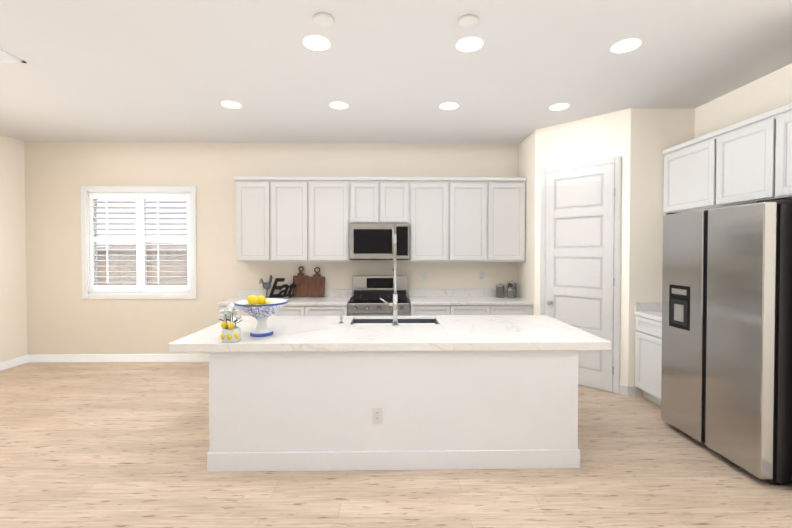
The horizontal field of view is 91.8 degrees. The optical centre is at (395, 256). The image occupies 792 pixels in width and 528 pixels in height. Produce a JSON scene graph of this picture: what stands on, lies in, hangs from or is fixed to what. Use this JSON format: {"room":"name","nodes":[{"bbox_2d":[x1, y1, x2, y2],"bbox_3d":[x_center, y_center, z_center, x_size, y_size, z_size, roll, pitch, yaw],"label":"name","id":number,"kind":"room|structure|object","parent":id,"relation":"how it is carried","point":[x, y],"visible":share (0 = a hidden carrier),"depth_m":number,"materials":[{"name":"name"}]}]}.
{"room":"kitchen","nodes":[
{"label":"kitchen","id":0,"kind":"room"},
{"bbox_2d":[0,134,26,361],"bbox_3d":[-5.145,0.008,0.815,0.120,3.080,9.080,0,1,-1],"label":"wall","id":1,"kind":"structure","parent":0,"point":[13,320],"depth_m":5.17,"materials":[{"name":"beige paint"}]},
{"bbox_2d":[0,355,27,370],"bbox_3d":[-5.076,1.493,0.838,0.017,0.110,9.080,0,1,-1],"label":"baseboard","id":2,"kind":"structure","parent":1,"relation":"attached to","point":[17,361],"depth_m":5.16,"materials":[{"name":"white wood"}]},
{"bbox_2d":[24,142,517,354],"bbox_3d":[-1.775,-0.061,5.474,7.020,3.080,0.120,0,1,-1],"label":"wall","id":3,"kind":"structure","parent":0,"point":[63,317],"depth_m":5.39,"materials":[{"name":"beige paint"}]},
{"bbox_2d":[28,354,208,362],"bbox_3d":[-3.679,1.425,5.396,2.910,0.110,0.014,0,1,-1],"label":"baseboard","id":4,"kind":"structure","parent":3,"relation":"attached to","point":[44,357],"depth_m":5.39,"materials":[{"name":"white wood"}]},
{"bbox_2d":[81,186,196,298],"bbox_3d":[-3.595,-0.198,5.428,1.584,1.579,0.144,0,1,-1],"label":"window shutters","id":5,"kind":"object","parent":3,"relation":"attached to","point":[91,287],"visible":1,"depth_m":5.38,"materials":[{"name":"white wood"}]},
{"bbox_2d":[234,177,277,260],"bbox_3d":[-1.856,-0.493,5.230,0.531,1.100,0.343,0,1,-1],"label":"upper cabinet","id":6,"kind":"object","parent":3,"relation":"attached to","point":[256,197],"depth_m":5.07,"materials":[{"name":"white wood"}]},
{"bbox_2d":[278,177,313,260],"bbox_3d":[-1.412,-0.493,5.238,0.644,1.100,0.343,0,1,-1],"label":"upper cabinet","id":7,"kind":"object","parent":3,"relation":"attached to","point":[295,194],"depth_m":5.08,"materials":[{"name":"white wood"}]},
{"bbox_2d":[314,177,351,260],"bbox_3d":[-0.926,-0.493,5.246,0.616,1.100,0.343,0,1,-1],"label":"upper cabinet","id":8,"kind":"object","parent":3,"relation":"attached to","point":[331,194],"depth_m":5.09,"materials":[{"name":"white wood"}]},
{"bbox_2d":[350,177,385,222],"bbox_3d":[-0.384,-0.743,5.252,0.468,0.600,0.343,0,1,-1],"label":"upper cabinet","id":9,"kind":"object","parent":3,"relation":"attached to","point":[367,194],"depth_m":5.09,"materials":[{"name":"white wood"}]},
{"bbox_2d":[350,223,408,259],"bbox_3d":[-0.221,-0.198,5.211,0.776,0.481,0.449,0,1,-1],"label":"microwave","id":10,"kind":"object","parent":9,"relation":"attached to","point":[371,241],"visible":0.92,"depth_m":5.03,"materials":[{"name":"grey metal"}]},
{"bbox_2d":[237,289,506,296],"bbox_3d":[-0.251,0.514,5.435,3.966,0.099,0.020,0,1,-1],"label":"backsplash","id":11,"kind":"structure","parent":3,"relation":"attached to","point":[337,292],"depth_m":5.44,"materials":[{"name":"white stone"}]},
{"bbox_2d":[386,177,409,224],"bbox_3d":[-0.059,-0.743,5.258,0.468,0.600,0.343,0,1,-1],"label":"upper cabinet","id":12,"kind":"object","parent":3,"relation":"attached to","point":[397,188],"depth_m":5.10,"materials":[{"name":"white wood"}]},
{"bbox_2d":[422,272,426,279],"bbox_3d":[0.401,0.269,5.452,0.072,0.116,0.010,0,1,-1],"label":"electrical outlet","id":13,"kind":"object","parent":3,"relation":"attached to","point":[424,275],"visible":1,"depth_m":5.45,"materials":[{"name":"white plastic"}]},
{"bbox_2d":[408,177,453,260],"bbox_3d":[0.474,-0.493,5.271,0.597,1.100,0.343,0,1,-1],"label":"upper cabinet","id":14,"kind":"object","parent":3,"relation":"attached to","point":[447,219],"depth_m":5.11,"materials":[{"name":"white wood"}]},
{"bbox_2d":[454,177,493,260],"bbox_3d":[0.957,-0.494,5.279,0.658,1.100,0.343,0,1,-1],"label":"upper cabinet","id":15,"kind":"object","parent":3,"relation":"attached to","point":[473,196],"depth_m":5.12,"materials":[{"name":"white wood"}]},
{"bbox_2d":[479,271,483,279],"bbox_3d":[1.215,0.269,5.466,0.072,0.116,0.010,0,1,-1],"label":"electrical outlet","id":16,"kind":"object","parent":3,"relation":"attached to","point":[481,275],"visible":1,"depth_m":5.46,"materials":[{"name":"white plastic"}]},
{"bbox_2d":[494,177,525,260],"bbox_3d":[1.436,-0.494,5.288,0.588,1.100,0.343,0,1,-1],"label":"upper cabinet","id":17,"kind":"object","parent":3,"relation":"attached to","point":[509,193],"depth_m":5.13,"materials":[{"name":"white wood"}]},
{"bbox_2d":[0,362,791,527],"bbox_3d":[-0.850,1.597,0.914,8.710,0.100,9.320,0,1,-1],"label":"floor","id":18,"kind":"structure","parent":0,"point":[104,444],"depth_m":2.62,"materials":[{"name":"brown wood"}]},
{"bbox_2d":[217,305,248,321],"bbox_3d":[-1.912,1.046,5.112,0.593,0.875,0.625,0,1,-1],"label":"base cabinet","id":19,"kind":"object","parent":18,"relation":"on","point":[222,307],"depth_m":4.79,"materials":[{"name":"white"}]},
{"bbox_2d":[272,305,308,315],"bbox_3d":[-1.412,1.046,5.120,0.655,0.875,0.625,0,1,-1],"label":"base cabinet","id":20,"kind":"object","parent":18,"relation":"on","point":[288,310],"depth_m":4.81,"materials":[{"name":"white wood"}]},
{"bbox_2d":[309,305,348,315],"bbox_3d":[-0.912,1.046,5.129,0.593,0.875,0.625,0,1,-1],"label":"base cabinet","id":21,"kind":"object","parent":18,"relation":"on","point":[314,310],"depth_m":4.82,"materials":[{"name":"white wood"}]},
{"bbox_2d":[217,297,350,304],"bbox_3d":[-1.422,0.589,5.108,1.613,0.040,0.636,0,1,-1],"label":"countertop","id":22,"kind":"structure","parent":21,"relation":"on","point":[294,300],"depth_m":5.00,"materials":[{"name":"white stone"}]},
{"bbox_2d":[259,275,272,297],"bbox_3d":[-1.806,0.409,5.340,0.204,0.311,0.076,0,1,-1],"label":"rooster figurine","id":23,"kind":"object","parent":22,"relation":"on","point":[266,285],"visible":0.94,"depth_m":5.33,"materials":[{"name":"grey metal"}]},
{"bbox_2d":[269,278,296,297],"bbox_3d":[-1.554,0.430,5.275,0.385,0.270,0.024,0,1,-1],"label":"eat letters","id":24,"kind":"object","parent":22,"relation":"on","point":[285,291],"visible":0.98,"depth_m":5.26,"materials":[{"name":"black metal"}]},
{"bbox_2d":[292,266,308,296],"bbox_3d":[-1.333,0.347,5.365,0.215,0.430,0.083,0,1,-1],"label":"cutting board","id":25,"kind":"object","parent":22,"relation":"on","point":[300,279],"visible":0.88,"depth_m":5.35,"materials":[{"name":"brown wood"}]},
{"bbox_2d":[308,267,324,296],"bbox_3d":[-1.108,0.354,5.367,0.225,0.417,0.088,0,1,-1],"label":"cutting board","id":26,"kind":"object","parent":22,"relation":"on","point":[316,287],"visible":0.92,"depth_m":5.35,"materials":[{"name":"brown wood"}]},
{"bbox_2d":[348,275,409,315],"bbox_3d":[-0.218,0.877,5.090,0.770,1.215,0.661,0,1,-1],"label":"range","id":27,"kind":"object","parent":18,"relation":"on","point":[369,292],"visible":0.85,"depth_m":5.20,"materials":[{"name":"silver metal"}]},
{"bbox_2d":[204,351,579,471],"bbox_3d":[-0.015,1.085,3.266,2.656,0.855,1.087,0,1,-1],"label":"kitchen island","id":28,"kind":"object","parent":18,"relation":"on","point":[445,392],"depth_m":2.73,"materials":[{"name":"white paint"}]},
{"bbox_2d":[373,407,382,423],"bbox_3d":[-0.131,1.129,2.729,0.072,0.116,0.010,0,1,-1],"label":"outlet","id":29,"kind":"object","parent":28,"relation":"attached to","point":[377,415],"visible":1,"depth_m":2.73,"materials":[{"name":"white plastic"}]},
{"bbox_2d":[168,315,611,350],"bbox_3d":[-0.036,0.659,3.267,3.120,0.126,1.134,0,1,-1],"label":"island countertop","id":30,"kind":"structure","parent":28,"relation":"on","point":[449,332],"depth_m":2.93,"materials":[{"name":"white stone"}]},
{"bbox_2d":[218,303,241,342],"bbox_3d":[-1.181,0.469,2.734,0.179,0.270,0.139,0,1,-1],"label":"jar","id":31,"kind":"object","parent":30,"relation":"on","point":[231,332],"visible":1,"depth_m":2.70,"materials":[{"name":"ceramic"}]},
{"bbox_2d":[233,295,287,336],"bbox_3d":[-1.034,0.446,2.954,0.403,0.309,0.403,0,1,-1],"label":"bowl","id":32,"kind":"object","parent":30,"relation":"on","point":[261,309],"visible":1,"depth_m":2.89,"materials":[{"name":"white ceramic"}]},
{"bbox_2d":[339,313,343,323],"bbox_3d":[-0.490,0.549,3.444,0.044,0.089,0.082,0,1,-1],"label":"soap dispenser","id":33,"kind":"object","parent":30,"relation":"on","point":[341,320],"visible":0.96,"depth_m":3.42,"materials":[{"name":"silver metal"}]},
{"bbox_2d":[380,234,398,325],"bbox_3d":[-0.060,0.196,3.388,0.162,0.796,0.218,0,1,-1],"label":"faucet","id":34,"kind":"object","parent":30,"relation":"on","point":[394,304],"visible":1,"depth_m":3.30,"materials":[{"name":"silver metal"}]},
{"bbox_2d":[352,319,435,322],"bbox_3d":[-0.012,0.716,3.565,0.824,0.208,0.404,0,1,-1],"label":"sink","id":35,"kind":"object","parent":30,"relation":"in","point":[353,320],"depth_m":3.75,"materials":[{"name":"grey metal"}]},
{"bbox_2d":[410,305,456,315],"bbox_3d":[0.460,1.046,5.153,0.565,0.875,0.625,0,1,-1],"label":"base cabinet","id":36,"kind":"object","parent":18,"relation":"on","point":[415,310],"depth_m":4.84,"materials":[{"name":"white wood"}]},
{"bbox_2d":[409,297,532,304],"bbox_3d":[0.957,0.588,5.149,1.559,0.040,0.636,0,1,-1],"label":"countertop","id":37,"kind":"structure","parent":36,"relation":"on","point":[413,300],"depth_m":4.90,"materials":[{"name":"white stone"}]},
{"bbox_2d":[496,283,504,297],"bbox_3d":[1.443,0.467,5.318,0.121,0.197,0.121,0,1,-1],"label":"canister","id":38,"kind":"object","parent":37,"relation":"on","point":[500,288],"visible":1,"depth_m":5.27,"materials":[{"name":"silver metal"}]},
{"bbox_2d":[507,287,512,298],"bbox_3d":[1.555,0.490,5.230,0.083,0.152,0.083,0,1,-1],"label":"canister","id":39,"kind":"object","parent":37,"relation":"on","point":[509,293],"visible":1,"depth_m":5.20,"materials":[{"name":"silver metal"}]},
{"bbox_2d":[507,280,516,297],"bbox_3d":[1.618,0.444,5.341,0.129,0.242,0.129,0,1,-1],"label":"canister","id":40,"kind":"object","parent":37,"relation":"on","point":[512,284],"visible":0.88,"depth_m":5.29,"materials":[{"name":"silver metal"}]},
{"bbox_2d":[457,305,496,314],"bbox_3d":[0.932,1.045,5.161,0.627,0.875,0.625,0,1,-1],"label":"base cabinet","id":41,"kind":"object","parent":18,"relation":"on","point":[461,309],"depth_m":4.85,"materials":[{"name":"white wood"}]},
{"bbox_2d":[497,305,532,314],"bbox_3d":[1.429,1.045,5.170,0.615,0.875,0.625,0,1,-1],"label":"base cabinet","id":42,"kind":"object","parent":18,"relation":"on","point":[501,309],"depth_m":4.86,"materials":[{"name":"white wood"}]},
{"bbox_2d":[634,302,661,405],"bbox_3d":[2.875,0.996,3.798,0.631,1.015,0.656,0,1,-1],"label":"base cabinet","id":43,"kind":"object","parent":18,"relation":"on","point":[648,345],"visible":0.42,"depth_m":3.94,"materials":[{"name":"white wood"}]},
{"bbox_2d":[661,200,791,484],"bbox_3d":[2.795,0.568,2.982,0.820,1.895,0.930,0,1,-1],"label":"refrigerator","id":44,"kind":"object","parent":18,"relation":"on","point":[726,378],"visible":1,"depth_m":2.73,"materials":[{"name":"grey metal"}]},
{"bbox_2d":[0,0,791,143],"bbox_3d":[-0.850,-1.593,0.866,8.710,0.120,9.320,0,1,-1],"label":"ceiling","id":45,"kind":"structure","parent":0,"point":[394,71],"depth_m":3.15,"materials":[{"name":"paint"}]},
{"bbox_2d":[0,49,26,62],"bbox_3d":[-3.254,-1.555,2.785,0.570,0.013,0.600,0,1,-1],"label":"ceiling vent","id":46,"kind":"object","parent":45,"relation":"in","point":[6,57],"visible":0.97,"depth_m":3.01,"materials":[{"name":"white"}]},
{"bbox_2d":[221,101,240,108],"bbox_3d":[-1.710,-1.575,3.982,0.196,0.008,0.196,0,1,-1],"label":"recessed light","id":47,"kind":"object","parent":45,"relation":"in","point":[231,104],"visible":1,"depth_m":3.98,"materials":[{"name":"white"}]},
{"bbox_2d":[303,35,329,50],"bbox_3d":[-0.579,-1.558,2.802,0.196,0.008,0.196,0,1,-1],"label":"recessed light","id":48,"kind":"object","parent":45,"relation":"in","point":[318,43],"visible":1,"depth_m":2.80,"materials":[{"name":"white"}]},
{"bbox_2d":[313,12,333,26],"bbox_3d":[-0.474,-1.547,2.514,0.136,0.021,0.136,0,1,-1],"label":"cap","id":49,"kind":"object","parent":45,"relation":"attached to","point":[321,19],"visible":0.94,"depth_m":2.50,"materials":[{"name":"white plastic"}]},
{"bbox_2d":[329,102,347,108],"bbox_3d":[-0.595,-1.576,4.002,0.196,0.008,0.196,0,1,-1],"label":"recessed light","id":50,"kind":"object","parent":45,"relation":"in","point":[338,105],"visible":1,"depth_m":4.00,"materials":[{"name":"white"}]},
{"bbox_2d":[440,102,457,109],"bbox_3d":[0.555,-1.576,4.022,0.196,0.008,0.196,0,1,-1],"label":"recessed light","id":51,"kind":"object","parent":45,"relation":"in","point":[448,106],"visible":1,"depth_m":4.02,"materials":[{"name":"white"}]},
{"bbox_2d":[458,14,478,28],"bbox_3d":[0.476,-1.547,2.530,0.136,0.021,0.136,0,1,-1],"label":"cap","id":52,"kind":"object","parent":45,"relation":"attached to","point":[467,21],"visible":1,"depth_m":2.51,"materials":[{"name":"white plastic"}]},
{"bbox_2d":[456,37,482,51],"bbox_3d":[0.541,-1.558,2.821,0.196,0.008,0.196,0,1,-1],"label":"recessed light","id":53,"kind":"object","parent":45,"relation":"in","point":[469,44],"visible":1,"depth_m":2.82,"materials":[{"name":"white"}]},
{"bbox_2d":[549,103,568,110],"bbox_3d":[1.720,-1.576,4.042,0.196,0.008,0.196,0,1,-1],"label":"recessed light","id":54,"kind":"object","parent":45,"relation":"in","point":[559,106],"visible":1,"depth_m":4.03,"materials":[{"name":"white"}]},
{"bbox_2d":[611,39,640,52],"bbox_3d":[1.701,-1.558,2.842,0.196,0.008,0.196,0,1,-1],"label":"recessed light","id":55,"kind":"object","parent":45,"relation":"in","point":[626,45],"visible":1,"depth_m":2.84,"materials":[{"name":"white"}]},
{"bbox_2d":[517,108,694,395],"bbox_3d":[2.591,-0.052,4.860,1.690,3.080,1.500,0,1,-1],"label":"wall","id":56,"kind":"structure","parent":0,"point":[638,140],"depth_m":4.12,"materials":[{"name":"beige paint"}]},
{"bbox_2d":[540,156,621,393],"bbox_3d":[2.114,0.203,4.467,0.634,2.582,0.634,0,1,-1],"label":"pantry door","id":57,"kind":"structure","parent":56,"relation":"in","point":[580,252],"depth_m":4.39,"materials":[{"name":"white wood"}]},
{"bbox_2d":[694,63,791,138],"bbox_3d":[3.333,-0.029,3.298,0.260,3.080,1.650,0,1,-1],"label":"wall","id":58,"kind":"structure","parent":0,"point":[767,93],"depth_m":3.50,"materials":[{"name":"beige paint"}]},
{"bbox_2d":[662,135,705,213],"bbox_3d":[3.022,-0.786,3.738,0.338,0.660,0.728,0,1,-1],"label":"upper cabinet","id":59,"kind":"object","parent":58,"relation":"attached to","point":[684,163],"depth_m":3.80,"materials":[{"name":"white wood"}]},
{"bbox_2d":[706,115,761,209],"bbox_3d":[3.032,-0.777,3.178,0.338,0.660,0.666,0,1,-1],"label":"upper cabinet","id":60,"kind":"object","parent":58,"relation":"attached to","point":[747,161],"depth_m":3.25,"materials":[{"name":"white wood"}]},
{"bbox_2d":[762,103,791,199],"bbox_3d":[3.040,-0.771,2.723,0.338,0.660,0.516,0,1,-1],"label":"upper cabinet","id":61,"kind":"object","parent":58,"relation":"attached to","point":[776,124],"depth_m":2.89,"materials":[{"name":"white wood"}]},
{"label":"outside","id":62,"kind":"structure","parent":0,"visible":0},
{"bbox_3d":[-12.323,1.576,22.529,40.000,0.100,34.300,0,1,-1],"label":"ground","id":63,"kind":"structure","parent":62,"visible":0},
{"bbox_2d":[97,242,186,257],"bbox_3d":[-16.812,0.225,27.582,7.200,2.450,8.800,0,1,-1],"label":"house","id":64,"kind":"structure","parent":63,"relation":"on","point":[147,252],"depth_m":23.62,"materials":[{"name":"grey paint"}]},
{"bbox_2d":[98,257,186,284],"bbox_3d":[-6.113,0.865,10.474,28.000,1.680,0.300,0,1,-1],"label":"fence","id":65,"kind":"object","parent":63,"relation":"on","point":[148,273],"depth_m":10.35,"materials":[{"name":"beige paint"}]}
]}

